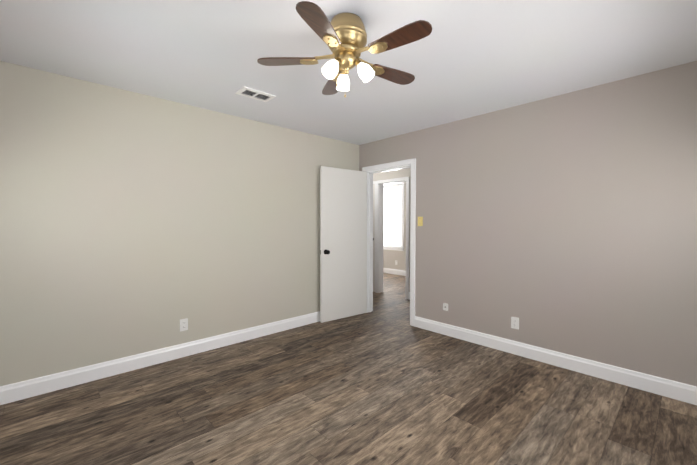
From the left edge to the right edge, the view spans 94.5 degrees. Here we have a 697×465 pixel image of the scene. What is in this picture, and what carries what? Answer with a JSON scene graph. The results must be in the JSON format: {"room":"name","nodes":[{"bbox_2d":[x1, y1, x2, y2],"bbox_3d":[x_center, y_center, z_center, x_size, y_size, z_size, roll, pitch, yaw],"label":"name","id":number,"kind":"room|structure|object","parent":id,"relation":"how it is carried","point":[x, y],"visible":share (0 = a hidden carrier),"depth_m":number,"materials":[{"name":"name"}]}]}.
{"room":"empty bedroom","nodes":[
{"label":"empty bedroom","id":0,"kind":"room"},
{"bbox_2d":[0,61,358,385],"bbox_3d":[-1.397,-0.021,3.378,4.390,2.440,0.120,-1,2,-43],"label":"wall","id":1,"kind":"structure","parent":0,"point":[132,223],"depth_m":2.86,"materials":[{"name":"paint"}]},
{"bbox_2d":[0,311,319,404],"bbox_3d":[-1.345,1.135,3.355,4.150,0.130,0.030,-1,2,-43],"label":"baseboard","id":2,"kind":"structure","parent":1,"relation":"attached to","point":[29,388],"depth_m":2.85,"materials":[{"name":"white wood"}]},
{"bbox_2d":[180,318,187,331],"bbox_3d":[-1.597,0.896,3.127,0.072,0.116,0.008,-1,2,-43],"label":"electrical outlet","id":3,"kind":"object","parent":1,"relation":"attached to","point":[183,324],"visible":1,"depth_m":3.12,"materials":[{"name":"white plastic"}]},
{"bbox_2d":[0,273,696,464],"bbox_3d":[0.203,1.233,3.973,7.490,0.100,7.090,-1,2,-43],"label":"floor","id":4,"kind":"structure","parent":0,"point":[384,382],"depth_m":2.23,"materials":[{"name":"brown wood"}]},
{"bbox_2d":[0,0,696,144],"bbox_3d":[0.203,-1.306,3.903,7.490,0.100,7.090,-1,2,-43],"label":"ceiling","id":5,"kind":"structure","parent":0,"point":[464,59],"depth_m":2.15,"materials":[{"name":"paint"}]},
{"bbox_2d":[235,86,275,101],"bbox_3d":[-0.822,-1.221,2.855,0.300,0.012,0.180,-1,2,-43],"label":"ceiling vent","id":6,"kind":"object","parent":5,"relation":"in","point":[245,91],"visible":1,"depth_m":2.84,"materials":[{"name":"white metal"}]},
{"bbox_2d":[257,1,431,97],"bbox_3d":[0.019,-0.996,1.835,0.974,0.406,0.970,-1,2,-43],"label":"fan","id":7,"kind":"object","parent":5,"relation":"hanging from","point":[343,36],"visible":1,"depth_m":1.75,"materials":[{"name":"brown wood"}]},
{"bbox_2d":[373,168,410,291],"bbox_3d":[1.091,-0.079,5.490,0.150,2.440,6.040,-1,2,-43],"label":"wall","id":8,"kind":"structure","parent":0,"point":[399,173],"depth_m":5.55,"materials":[{"name":"paint"}]},
{"bbox_2d":[373,184,374,291],"bbox_3d":[0.227,0.100,6.276,0.080,2.015,0.714,-1,2,-43],"label":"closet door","id":9,"kind":"structure","parent":8,"relation":"in","point":[374,237],"depth_m":6.05,"materials":[{"name":"white wood"}]},
{"bbox_2d":[383,182,405,270],"bbox_3d":[2.531,-0.117,6.841,0.120,2.440,5.800,-1,2,-43],"label":"wall","id":10,"kind":"structure","parent":0,"point":[390,257],"depth_m":8.13,"materials":[{"name":"paint"}]},
{"bbox_2d":[383,183,403,250],"bbox_3d":[0.988,-0.407,8.402,0.105,1.706,1.160,-1,2,-43],"label":"window","id":11,"kind":"structure","parent":10,"relation":"in","point":[393,233],"depth_m":8.24,"materials":[{"name":"white glass"}]},
{"bbox_2d":[383,268,405,275],"bbox_3d":[1.729,1.017,7.628,0.016,0.130,3.600,-1,2,-43],"label":"baseboard","id":12,"kind":"structure","parent":10,"relation":"attached to","point":[391,271],"depth_m":8.19,"materials":[{"name":"white wood"}]},
{"bbox_2d":[359,61,696,385],"bbox_3d":[1.628,-0.018,3.274,0.120,2.440,4.170,-1,2,-43],"label":"wall","id":13,"kind":"structure","parent":0,"point":[566,223],"depth_m":2.82,"materials":[{"name":"paint"}]},
{"bbox_2d":[362,158,415,325],"bbox_3d":[0.736,0.101,5.040,1.274,2.104,1.619,-1,2,-43],"label":"door frame","id":14,"kind":"structure","parent":13,"relation":"attached to","point":[412,161],"depth_m":4.68,"materials":[{"name":"white wood"}]},
{"bbox_2d":[320,166,366,322],"bbox_3d":[-0.050,0.152,4.385,0.782,2.015,0.173,-1,2,-38],"label":"door","id":15,"kind":"structure","parent":14,"relation":"attached to","point":[343,243],"depth_m":4.34,"materials":[{"name":"white wood"}]},
{"bbox_2d":[418,217,422,225],"bbox_3d":[0.880,-0.137,3.968,0.017,0.116,0.072,-1,2,-43],"label":"light switch","id":16,"kind":"object","parent":13,"relation":"attached to","point":[420,221],"visible":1,"depth_m":3.97,"materials":[{"name":"yellow"}]},
{"bbox_2d":[443,303,447,310],"bbox_3d":[1.122,0.865,3.735,0.020,0.084,0.066,-1,2,-43],"label":"outlet","id":17,"kind":"object","parent":13,"relation":"attached to","point":[445,306],"visible":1,"depth_m":3.74,"materials":[{"name":"white plastic"}]},
{"bbox_2d":[511,317,518,329],"bbox_3d":[1.646,0.895,3.186,0.008,0.116,0.072,-1,2,-43],"label":"electrical outlet","id":18,"kind":"object","parent":13,"relation":"attached to","point":[514,322],"visible":1,"depth_m":3.18,"materials":[{"name":"white plastic"}]},
{"bbox_2d":[414,316,696,404],"bbox_3d":[1.868,1.147,2.951,0.016,0.130,3.023,-1,2,-43],"label":"baseboard","id":19,"kind":"structure","parent":13,"relation":"attached to","point":[687,393],"depth_m":2.82,"materials":[{"name":"white wood"}]}
]}

